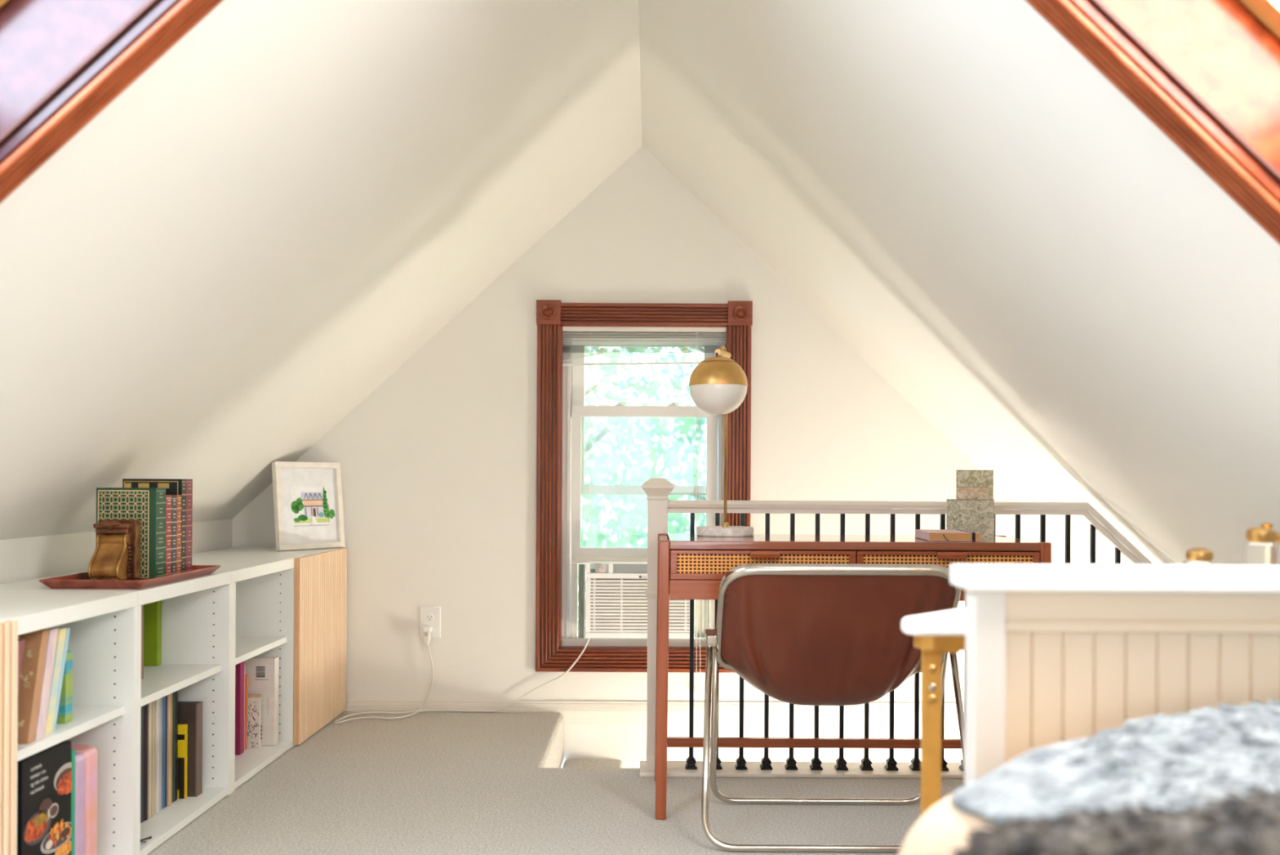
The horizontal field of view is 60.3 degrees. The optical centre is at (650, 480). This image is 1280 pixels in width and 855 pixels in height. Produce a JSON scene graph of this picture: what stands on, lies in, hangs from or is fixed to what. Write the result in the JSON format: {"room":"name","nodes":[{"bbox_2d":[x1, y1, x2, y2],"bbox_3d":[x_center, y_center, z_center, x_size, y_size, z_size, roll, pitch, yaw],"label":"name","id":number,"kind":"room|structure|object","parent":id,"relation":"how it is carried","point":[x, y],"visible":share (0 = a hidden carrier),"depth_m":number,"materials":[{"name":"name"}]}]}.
{"room":"attic bedroom","nodes":[
{"label":"attic bedroom","id":0,"kind":"room"},
{"bbox_2d":[0,518,232,584],"bbox_3d":[-1.713,0.533,1.302,0.080,0.762,6.203,0,0,0],"label":"wall","id":1,"kind":"structure","parent":0,"point":[25,558],"depth_m":3.11,"materials":[{"name":"paint"}]},
{"bbox_2d":[0,0,642,539],"bbox_3d":[-0.925,-0.635,1.302,1.774,1.650,6.203,0,0,0],"label":"ceiling","id":2,"kind":"structure","parent":0,"point":[295,197],"depth_m":2.64,"materials":[{"name":"paint"}]},
{"bbox_2d":[0,0,223,203],"bbox_3d":[-0.833,-0.705,1.325,1.084,1.023,0.766,0,0,0],"label":"window","id":3,"kind":"structure","parent":2,"relation":"attached to","point":[63,62],"depth_m":1.65,"materials":[{"name":"red wood"}]},
{"bbox_2d":[146,711,964,854],"bbox_3d":[0.035,1.023,1.302,3.420,0.200,6.203,0,0,0],"label":"floor","id":4,"kind":"structure","parent":0,"point":[420,783],"depth_m":3.13,"materials":[{"name":"carpet"}]},
{"bbox_2d":[0,618,17,854],"bbox_3d":[-1.429,0.590,1.799,0.444,0.652,0.638,0,0,0],"label":"cabinet","id":5,"kind":"object","parent":4,"relation":"on","point":[8,627],"visible":1,"depth_m":2.07,"materials":[{"name":"beige wood"}]},
{"bbox_2d":[0,591,137,854],"bbox_3d":[-1.440,0.590,2.378,0.423,0.652,0.516,0,0,0],"label":"bookcase","id":6,"kind":"object","parent":4,"relation":"on","point":[103,639],"visible":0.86,"depth_m":2.62,"materials":[{"name":"white paint"}]},
{"bbox_2d":[17,639,25,690],"bbox_3d":[-1.345,0.426,2.182,0.170,0.215,0.076,0,0,0],"label":"book","id":7,"kind":"object","parent":6,"relation":"on","point":[20,642],"visible":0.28,"depth_m":2.20,"materials":[{"name":"paper"}]},
{"bbox_2d":[17,629,49,743],"bbox_3d":[-1.394,0.422,2.276,0.260,0.222,0.081,0,0,0],"label":"book","id":8,"kind":"object","parent":6,"relation":"on","point":[36,642],"visible":0.48,"depth_m":2.27,"materials":[{"name":"brown paper"}]},
{"bbox_2d":[17,740,71,854],"bbox_3d":[-1.259,0.725,2.277,0.028,0.334,0.191,0,0,0],"label":"cookbook","id":9,"kind":"object","parent":6,"relation":"on","point":[44,777],"visible":0.86,"depth_m":2.27,"materials":[{"name":"black paper"}]},
{"bbox_2d":[34,627,58,740],"bbox_3d":[-1.359,0.423,2.310,0.190,0.220,0.084,0,0,0],"label":"notebook","id":10,"kind":"object","parent":6,"relation":"on","point":[53,632],"visible":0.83,"depth_m":2.31,"materials":[{"name":"paper"}]},
{"bbox_2d":[44,627,66,735],"bbox_3d":[-1.362,0.426,2.349,0.190,0.215,0.086,0,0,0],"label":"notebook","id":11,"kind":"object","parent":6,"relation":"on","point":[61,635],"visible":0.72,"depth_m":2.35,"materials":[{"name":"paper"}]},
{"bbox_2d":[52,627,70,732],"bbox_3d":[-1.365,0.427,2.376,0.190,0.212,0.072,0,0,0],"label":"notebook","id":12,"kind":"object","parent":6,"relation":"on","point":[68,631],"visible":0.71,"depth_m":2.38,"materials":[{"name":"paper"}]},
{"bbox_2d":[56,650,72,723],"bbox_3d":[-1.372,0.456,2.440,0.170,0.155,0.030,0,0,0],"label":"book","id":13,"kind":"object","parent":6,"relation":"on","point":[64,715],"visible":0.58,"depth_m":2.43,"materials":[{"name":"paper"}]},
{"bbox_2d":[71,749,75,854],"bbox_3d":[-1.347,0.737,2.381,0.200,0.310,0.014,0,0,0],"label":"book","id":14,"kind":"object","parent":6,"relation":"on","point":[73,751],"visible":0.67,"depth_m":2.38,"materials":[{"name":"paper"}]},
{"bbox_2d":[75,750,84,854],"bbox_3d":[-1.352,0.744,2.419,0.204,0.294,0.054,0,0,0],"label":"book","id":15,"kind":"object","parent":6,"relation":"on","point":[79,757],"visible":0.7,"depth_m":2.42,"materials":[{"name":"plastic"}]},
{"bbox_2d":[71,744,97,854],"bbox_3d":[-1.352,0.746,2.490,0.184,0.292,0.060,0,0,0],"label":"book","id":16,"kind":"object","parent":6,"relation":"on","point":[90,753],"visible":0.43,"depth_m":2.48,"materials":[{"name":"pink paper"}]},
{"bbox_2d":[0,570,233,854],"bbox_3d":[-1.440,0.590,2.940,0.423,0.652,0.604,0,0,0],"label":"bookcase","id":17,"kind":"object","parent":4,"relation":"on","point":[197,612],"visible":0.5,"depth_m":3.21,"materials":[{"name":"white paint"}]},
{"bbox_2d":[39,564,220,589],"bbox_3d":[-1.353,0.252,2.905,0.256,0.024,0.476,0,0,0],"label":"serving tray","id":18,"kind":"object","parent":17,"relation":"on","point":[68,581],"visible":0.66,"depth_m":2.69,"materials":[{"name":"brown wood"}]},
{"bbox_2d":[78,572,88,579],"bbox_3d":[-1.443,0.245,2.810,0.022,0.023,0.021,0,0,0],"label":"wire basket","id":19,"kind":"object","parent":18,"relation":"on","point":[81,573],"visible":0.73,"depth_m":2.80,"materials":[{"name":"black metal"}]},
{"bbox_2d":[87,519,140,579],"bbox_3d":[-1.390,0.179,2.842,0.102,0.155,0.105,0,0,0],"label":"bookend","id":20,"kind":"object","parent":18,"relation":"on","point":[117,553],"visible":0.98,"depth_m":2.85,"materials":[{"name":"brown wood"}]},
{"bbox_2d":[96,487,166,578],"bbox_3d":[-1.378,0.138,2.925,0.159,0.238,0.059,0,0,0],"label":"book","id":21,"kind":"object","parent":18,"relation":"on","point":[146,504],"visible":0.57,"depth_m":2.90,"materials":[{"name":"paper"}]},
{"bbox_2d":[122,478,186,572],"bbox_3d":[-1.382,0.126,3.069,0.166,0.262,0.027,0,0,0],"label":"book","id":22,"kind":"object","parent":18,"relation":"on","point":[173,486],"visible":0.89,"depth_m":3.06,"materials":[{"name":"paper"}]},
{"bbox_2d":[164,494,172,575],"bbox_3d":[-1.375,0.148,2.975,0.152,0.218,0.036,0,0,0],"label":"book","id":23,"kind":"object","parent":18,"relation":"on","point":[168,497],"visible":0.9,"depth_m":2.97,"materials":[{"name":"paper"}]},
{"bbox_2d":[171,495,177,574],"bbox_3d":[-1.375,0.149,3.009,0.152,0.216,0.027,0,0,0],"label":"book","id":24,"kind":"object","parent":18,"relation":"on","point":[174,508],"visible":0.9,"depth_m":3.01,"materials":[{"name":"paper"}]},
{"bbox_2d":[172,494,182,573],"bbox_3d":[-1.375,0.148,3.039,0.152,0.218,0.030,0,0,0],"label":"book","id":25,"kind":"object","parent":18,"relation":"on","point":[179,508],"visible":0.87,"depth_m":3.04,"materials":[{"name":"paper"}]},
{"bbox_2d":[164,478,192,571],"bbox_3d":[-1.382,0.126,3.106,0.166,0.262,0.044,0,0,0],"label":"book","id":26,"kind":"object","parent":18,"relation":"on","point":[188,486],"visible":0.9,"depth_m":3.10,"materials":[{"name":"paper"}]},
{"bbox_2d":[140,705,143,822],"bbox_3d":[-1.483,0.734,2.874,0.312,0.314,0.023,0,0,0],"label":"record sleeve","id":27,"kind":"object","parent":17,"relation":"on","point":[142,707],"visible":0.14,"depth_m":2.88,"materials":[{"name":"black cardboard"}]},
{"bbox_2d":[141,604,143,679],"bbox_3d":[-1.468,0.422,2.965,0.200,0.222,0.020,0,0,0],"label":"book","id":28,"kind":"object","parent":17,"relation":"on","point":[142,606],"visible":0.16,"depth_m":2.97,"materials":[{"name":"paper"}]},
{"bbox_2d":[143,704,146,821],"bbox_3d":[-1.482,0.734,2.890,0.312,0.313,0.008,0,0,0],"label":"record sleeve","id":29,"kind":"object","parent":17,"relation":"on","point":[144,705],"visible":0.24,"depth_m":2.89,"materials":[{"name":"black cardboard"}]},
{"bbox_2d":[140,835,151,842],"bbox_3d":[-1.260,0.885,2.699,0.025,0.012,0.104,0,0,29],"label":"loose cable","id":30,"kind":"object","parent":17,"relation":"on","point":[148,837],"visible":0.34,"depth_m":2.72,"materials":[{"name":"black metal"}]},
{"bbox_2d":[145,703,148,820],"bbox_3d":[-1.479,0.734,2.899,0.312,0.314,0.008,0,0,0],"label":"record sleeve","id":31,"kind":"object","parent":17,"relation":"on","point":[147,704],"visible":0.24,"depth_m":2.90,"materials":[{"name":"black cardboard"}]},
{"bbox_2d":[147,702,151,817],"bbox_3d":[-1.479,0.734,2.916,0.312,0.314,0.011,0,0,0],"label":"record sleeve","id":32,"kind":"object","parent":17,"relation":"on","point":[150,703],"visible":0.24,"depth_m":2.91,"materials":[{"name":"beige cardboard"}]},
{"bbox_2d":[151,701,153,817],"bbox_3d":[-1.478,0.734,2.926,0.312,0.313,0.007,0,0,0],"label":"record sleeve","id":33,"kind":"object","parent":17,"relation":"on","point":[152,701],"visible":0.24,"depth_m":2.92,"materials":[{"name":"beige cardboard"}]},
{"bbox_2d":[143,600,161,666],"bbox_3d":[-1.515,0.420,3.186,0.190,0.226,0.028,0,0,0],"label":"book","id":34,"kind":"object","parent":17,"relation":"on","point":[152,611],"visible":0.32,"depth_m":3.17,"materials":[{"name":"paper"}]},
{"bbox_2d":[152,701,154,815],"bbox_3d":[-1.481,0.734,2.935,0.312,0.314,0.011,0,0,0],"label":"record sleeve","id":35,"kind":"object","parent":17,"relation":"on","point":[153,701],"visible":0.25,"depth_m":2.94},
{"bbox_2d":[153,700,155,814],"bbox_3d":[-1.481,0.734,2.945,0.312,0.313,0.007,0,0,0],"label":"record sleeve","id":36,"kind":"object","parent":17,"relation":"on","point":[154,700],"visible":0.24,"depth_m":2.94,"materials":[{"name":"grey cardboard"}]},
{"bbox_2d":[155,698,158,813],"bbox_3d":[-1.478,0.735,2.954,0.312,0.312,0.010,0,0,0],"label":"record sleeve","id":37,"kind":"object","parent":17,"relation":"on","point":[156,700],"visible":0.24,"depth_m":2.95,"materials":[{"name":"cardboard"}]},
{"bbox_2d":[157,698,159,812],"bbox_3d":[-1.480,0.734,2.963,0.312,0.313,0.008,0,0,0],"label":"record sleeve","id":38,"kind":"object","parent":17,"relation":"on","point":[158,699],"visible":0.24,"depth_m":2.97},
{"bbox_2d":[158,697,160,811],"bbox_3d":[-1.481,0.734,2.974,0.312,0.313,0.013,0,0,0],"label":"record sleeve","id":39,"kind":"object","parent":17,"relation":"on","point":[159,766],"visible":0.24,"depth_m":2.98,"materials":[{"name":"white cardboard"}]},
{"bbox_2d":[160,697,161,809],"bbox_3d":[-1.482,0.734,2.985,0.312,0.314,0.008,0,0,0],"label":"record sleeve","id":40,"kind":"object","parent":17,"relation":"on","point":[161,698],"visible":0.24,"depth_m":2.99,"materials":[{"name":"white cardboard"}]},
{"bbox_2d":[161,697,163,808],"bbox_3d":[-1.482,0.733,2.993,0.312,0.315,0.007,0,0,0],"label":"record sleeve","id":41,"kind":"object","parent":17,"relation":"on","point":[162,697],"visible":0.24,"depth_m":2.99,"materials":[{"name":"cardboard"}]},
{"bbox_2d":[162,695,165,808],"bbox_3d":[-1.481,0.734,3.004,0.312,0.314,0.013,0,0,0],"label":"record sleeve","id":42,"kind":"object","parent":17,"relation":"on","point":[164,697],"visible":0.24,"depth_m":3.00,"materials":[{"name":"cardboard"}]},
{"bbox_2d":[164,694,167,807],"bbox_3d":[-1.480,0.735,3.014,0.312,0.312,0.007,0,0,0],"label":"record sleeve","id":43,"kind":"object","parent":17,"relation":"on","point":[166,767],"visible":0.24,"depth_m":3.01,"materials":[{"name":"blue cardboard"}]},
{"bbox_2d":[166,693,171,805],"bbox_3d":[-1.478,0.733,3.031,0.312,0.316,0.014,0,0,0],"label":"record sleeve","id":44,"kind":"object","parent":17,"relation":"on","point":[169,696],"visible":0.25,"depth_m":3.02,"materials":[{"name":"cardboard"}]},
{"bbox_2d":[170,699,171,763],"bbox_3d":[-1.481,0.734,3.042,0.312,0.314,0.008,0,0,0],"label":"record sleeve","id":45,"kind":"object","parent":17,"relation":"on","point":[171,700],"visible":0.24,"depth_m":3.04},
{"bbox_2d":[170,693,172,803],"bbox_3d":[-1.480,0.735,3.050,0.312,0.312,0.005,0,0,0],"label":"record sleeve","id":46,"kind":"object","parent":17,"relation":"on","point":[171,693],"visible":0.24,"depth_m":3.05,"materials":[{"name":"cardboard"}]},
{"bbox_2d":[172,691,175,801],"bbox_3d":[-1.480,0.733,3.064,0.312,0.316,0.008,0,0,0],"label":"record sleeve","id":47,"kind":"object","parent":17,"relation":"on","point":[173,693],"visible":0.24,"depth_m":3.06,"materials":[{"name":"black cardboard"}]},
{"bbox_2d":[174,690,177,800],"bbox_3d":[-1.479,0.734,3.073,0.312,0.314,0.008,0,0,0],"label":"record sleeve","id":48,"kind":"object","parent":17,"relation":"on","point":[175,728],"visible":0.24,"depth_m":3.07,"materials":[{"name":"cardboard"}]},
{"bbox_2d":[176,690,177,799],"bbox_3d":[-1.481,0.734,3.083,0.312,0.313,0.010,0,0,0],"label":"record sleeve","id":49,"kind":"object","parent":17,"relation":"on","point":[177,691],"visible":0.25,"depth_m":3.08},
{"bbox_2d":[177,724,187,798],"bbox_3d":[-1.382,0.789,3.101,0.150,0.205,0.019,0,0,0],"label":"book","id":50,"kind":"object","parent":17,"relation":"on","point":[182,728],"visible":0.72,"depth_m":3.09,"materials":[{"name":"paper"}]},
{"bbox_2d":[177,701,202,796],"bbox_3d":[-1.397,0.760,3.131,0.233,0.262,0.038,0,0,0],"label":"book","id":51,"kind":"object","parent":17,"relation":"on","point":[189,713],"visible":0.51,"depth_m":3.11,"materials":[{"name":"paper"}]},
{"bbox_2d":[191,556,295,791],"bbox_3d":[-1.440,0.590,3.524,0.423,0.652,0.564,0,0,0],"label":"bookcase","id":52,"kind":"object","parent":4,"relation":"on","point":[264,587],"visible":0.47,"depth_m":3.79,"materials":[{"name":"white paint"}]},
{"bbox_2d":[235,661,244,755],"bbox_3d":[-1.436,0.741,3.603,0.200,0.300,0.037,0,0,0],"label":"book","id":53,"kind":"object","parent":52,"relation":"on","point":[239,668],"visible":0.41,"depth_m":3.58,"materials":[{"name":"paper"}]},
{"bbox_2d":[244,663,244,750],"bbox_3d":[-1.442,0.749,3.635,0.200,0.285,0.019,0,0,0],"label":"book","id":54,"kind":"object","parent":52,"relation":"on","point":[244,664],"visible":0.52,"depth_m":3.64,"materials":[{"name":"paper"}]},
{"bbox_2d":[244,674,248,749],"bbox_3d":[-1.444,0.768,3.668,0.200,0.245,0.026,0,0,0],"label":"book","id":55,"kind":"object","parent":52,"relation":"on","point":[246,675],"visible":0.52,"depth_m":3.66,"materials":[{"name":"paper"}]},
{"bbox_2d":[247,693,261,747],"bbox_3d":[-1.375,0.803,3.688,0.140,0.176,0.013,0,0,0],"label":"notebook","id":56,"kind":"object","parent":52,"relation":"on","point":[254,708],"visible":0.35,"depth_m":3.68,"materials":[{"name":"paper"}]},
{"bbox_2d":[244,656,279,745],"bbox_3d":[-1.375,0.745,3.731,0.218,0.294,0.041,0,0,0],"label":"book","id":57,"kind":"object","parent":52,"relation":"on","point":[262,672],"visible":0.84,"depth_m":3.71,"materials":[{"name":"white paper"}]},
{"bbox_2d":[191,546,346,745],"bbox_3d":[-1.429,0.590,4.088,0.444,0.652,0.595,0,0,0],"label":"bookcase","id":58,"kind":"object","parent":4,"relation":"on","point":[320,575],"visible":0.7,"depth_m":4.02,"materials":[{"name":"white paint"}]},
{"bbox_2d":[271,461,345,551],"bbox_3d":[-1.318,0.095,4.255,0.056,0.336,0.302,0,0,36],"label":"picture frame","id":59,"kind":"object","parent":58,"relation":"on","point":[308,499],"visible":1,"depth_m":4.25,"materials":[{"name":"wood"}]},
{"bbox_2d":[290,485,334,525],"bbox_3d":[-1.308,0.095,4.273,0.017,0.156,0.202,0,0,36],"label":"artwork","id":60,"kind":"object","parent":59,"relation":"attached to","point":[310,505],"depth_m":4.27,"materials":[{"name":"paper"}]},
{"bbox_2d":[639,760,964,777],"bbox_3d":[0.855,0.921,3.513,1.780,0.012,0.155,0,0,0],"label":"trim","id":61,"kind":"structure","parent":4,"relation":"on","point":[674,768],"depth_m":3.46,"materials":[{"name":"beige paint"}]},
{"bbox_2d":[641,477,1154,770],"bbox_3d":[0.851,0.455,3.500,1.763,0.921,0.102,0,0,0],"label":"stair railing","id":62,"kind":"object","parent":61,"relation":"on","point":[657,490],"visible":0.53,"depth_m":3.48,"materials":[{"name":"beige paint"}]},
{"bbox_2d":[701,563,964,852],"bbox_3d":[0.475,0.565,3.018,0.693,0.718,0.584,0,0,0],"label":"sling chair","id":63,"kind":"object","parent":4,"relation":"on","point":[798,633],"visible":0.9,"depth_m":2.82,"materials":[{"name":"brown leather"}]},
{"bbox_2d":[654,533,1051,819],"bbox_3d":[0.555,0.546,3.195,1.081,0.760,0.430,0,0,0],"label":"writing desk","id":64,"kind":"object","parent":4,"relation":"on","point":[690,566],"visible":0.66,"depth_m":3.00,"materials":[{"name":"brown wood"}]},
{"bbox_2d":[688,345,754,536],"bbox_3d":[0.209,-0.118,3.244,0.173,0.564,0.264,0,0,18],"label":"desk lamp","id":65,"kind":"object","parent":64,"relation":"on","point":[718,384],"visible":1,"depth_m":3.15,"materials":[{"name":"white metal"}]},
{"bbox_2d":[915,528,981,541],"bbox_3d":[0.847,0.155,3.144,0.155,0.024,0.216,0,0,0],"label":"journal","id":66,"kind":"object","parent":64,"relation":"on","point":[957,535],"visible":1,"depth_m":3.05,"materials":[{"name":"orange paper"}]},
{"bbox_2d":[946,498,994,536],"bbox_3d":[0.962,0.112,3.316,0.144,0.113,0.004,0,0,0],"label":"storage box","id":67,"kind":"object","parent":64,"relation":"on","point":[977,515],"visible":0.87,"depth_m":3.31,"materials":[{"name":"paper"}]},
{"bbox_2d":[956,486,988,498],"bbox_3d":[0.971,0.092,3.326,0.096,0.151,0.004,0,0,0],"label":"storage box","id":68,"kind":"object","parent":64,"relation":"on","point":[962,492],"visible":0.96,"depth_m":3.33,"materials":[{"name":"paper"}]},
{"bbox_2d":[955,470,993,498],"bbox_3d":[0.981,0.068,3.336,0.112,0.201,0.004,0,0,0],"label":"storage box","id":69,"kind":"object","parent":64,"relation":"on","point":[963,477],"visible":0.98,"depth_m":3.33,"materials":[{"name":"paper"}]},
{"bbox_2d":[900,606,965,817],"bbox_3d":[0.776,0.576,2.001,0.742,0.703,0.498,0,0,0],"label":"side table","id":70,"kind":"object","parent":4,"relation":"on","point":[938,633],"visible":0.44,"depth_m":1.79,"materials":[{"name":"gold metal"}]},
{"bbox_2d":[1182,547,1217,564],"bbox_3d":[0.911,0.168,1.830,0.052,0.113,0.052,0,0,0],"label":"perfume bottle","id":71,"kind":"object","parent":70,"relation":"on","point":[1194,556],"visible":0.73,"depth_m":1.81,"materials":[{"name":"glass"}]},
{"bbox_2d":[1244,522,1279,565],"bbox_3d":[1.039,0.147,1.830,0.101,0.156,0.048,0,0,0],"label":"perfume bottle","id":72,"kind":"object","parent":70,"relation":"on","point":[1260,548],"visible":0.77,"depth_m":1.81,"materials":[{"name":"clear glass"}]},
{"bbox_2d":[898,793,1008,854],"bbox_3d":[0.857,0.622,1.190,1.204,0.612,0.413,0,0,0],"label":"bedding","id":73,"kind":"object","parent":4,"relation":"on","point":[940,830],"visible":0.18,"depth_m":1.16,"materials":[{"name":"beige fabric"}]},
{"bbox_2d":[948,694,1279,854],"bbox_3d":[0.904,0.319,1.117,1.340,0.174,0.603,0,0,0],"label":"blanket","id":74,"kind":"object","parent":73,"relation":"on","point":[1206,780],"visible":1,"depth_m":1.09,"materials":[{"name":"grey fur"}]},
{"bbox_2d":[949,564,1279,785],"bbox_3d":[0.954,0.521,1.441,1.106,0.813,0.098,0,0,0],"label":"headboard","id":75,"kind":"object","parent":4,"relation":"on","point":[1055,653],"visible":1,"depth_m":1.43,"materials":[{"name":"paint"}]},
{"bbox_2d":[232,146,1078,768],"bbox_3d":[0.035,0.993,4.463,3.420,4.661,0.120,0,0,0],"label":"wall","id":76,"kind":"structure","parent":0,"point":[437,462],"depth_m":4.40,"materials":[{"name":"paint"}]},
{"bbox_2d":[419,606,440,637],"bbox_3d":[-0.880,0.565,4.398,0.083,0.124,0.010,0,0,0],"label":"wall outlet","id":77,"kind":"object","parent":76,"relation":"attached to","point":[428,615],"visible":0.95,"depth_m":4.40,"materials":[{"name":"white plastic"}]},
{"bbox_2d":[422,626,431,644],"bbox_3d":[-0.887,0.614,4.372,0.032,0.070,0.046,0,0,0],"label":"plug","id":78,"kind":"object","parent":77,"relation":"attached to","point":[426,629],"visible":1,"depth_m":4.35,"materials":[{"name":"white plastic"}]},
{"bbox_2d":[425,613,434,621],"bbox_3d":[-0.881,0.545,4.399,0.034,0.029,0.009,0,0,0],"label":"socket","id":79,"kind":"object","parent":77,"relation":"attached to","point":[428,617],"depth_m":4.39,"materials":[{"name":"white plastic"}]},
{"bbox_2d":[535,299,752,672],"bbox_3d":[-0.029,0.023,4.463,0.858,1.477,0.199,0,0,0],"label":"window","id":80,"kind":"structure","parent":76,"relation":"in","point":[562,410],"depth_m":4.40,"materials":[{"name":"red wood"}]},
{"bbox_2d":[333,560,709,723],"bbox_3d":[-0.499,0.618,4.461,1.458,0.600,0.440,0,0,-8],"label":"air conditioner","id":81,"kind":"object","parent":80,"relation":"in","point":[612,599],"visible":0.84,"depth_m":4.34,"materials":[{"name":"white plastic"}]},
{"bbox_2d":[613,564,647,572],"bbox_3d":[0.003,0.345,4.343,0.302,0.033,0.007,0,0,0],"label":"air vent","id":82,"kind":"object","parent":81,"relation":"attached to","point":[616,567],"depth_m":4.34,"materials":[{"name":"white plastic"}]},
{"bbox_2d":[562,326,725,693],"bbox_3d":[-0.033,0.109,4.406,0.671,1.468,0.070,0,0,0],"label":"window blind","id":83,"kind":"object","parent":80,"relation":"attached to","point":[566,330],"visible":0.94,"depth_m":4.41,"materials":[{"name":"beige paint"}]},
{"bbox_2d":[344,699,964,726],"bbox_3d":[0.035,0.927,4.395,3.420,0.093,0.016,0,0,0],"label":"baseboard","id":84,"kind":"structure","parent":76,"relation":"attached to","point":[574,712],"depth_m":4.39,"materials":[{"name":"beige paint"}]},
{"bbox_2d":[638,0,1279,565],"bbox_3d":[0.930,-0.523,1.302,1.937,1.852,6.203,0,0,0],"label":"ceiling","id":85,"kind":"structure","parent":0,"point":[953,188],"depth_m":2.61,"materials":[{"name":"paint"}]},
{"bbox_2d":[1025,0,1279,244],"bbox_3d":[0.747,-0.681,1.300,1.077,1.040,0.768,0,0,0],"label":"window","id":86,"kind":"structure","parent":85,"relation":"attached to","point":[1206,73],"depth_m":1.62,"materials":[{"name":"red wood"}]},
{"bbox_3d":[-0.034,6.473,22.400,24.000,0.100,35.200,0,0,0],"label":"lawn","id":87,"kind":"structure","parent":0,"visible":0},
{"bbox_2d":[577,346,706,634],"bbox_3d":[-1.110,1.584,10.598,3.876,8.686,3.917,0,0,20],"label":"tree","id":88,"kind":"object","parent":87,"relation":"on","point":[597,537],"visible":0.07,"depth_m":10.24,"materials":[{"name":"green plant"}]},
{"bbox_2d":[606,346,706,547],"bbox_3d":[1.605,1.293,15.460,4.508,9.295,4.510,0,0,0],"label":"tree","id":89,"kind":"object","parent":87,"relation":"on","point":[702,421],"visible":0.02,"depth_m":15.21,"materials":[{"name":"green plant"}]},
{"bbox_3d":[0.693,2.227,3.570,2.090,2.200,0.020,0,0,0],"label":"wall","id":90,"kind":"structure","parent":0,"visible":0},
{"bbox_2d":[562,760,622,768],"bbox_3d":[0.706,2.222,3.991,2.115,2.210,0.823,0,0,0],"label":"flight","id":91,"kind":"object","parent":90,"relation":"attached to","point":[567,763],"visible":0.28,"depth_m":4.33,"materials":[{"name":"carpet"}]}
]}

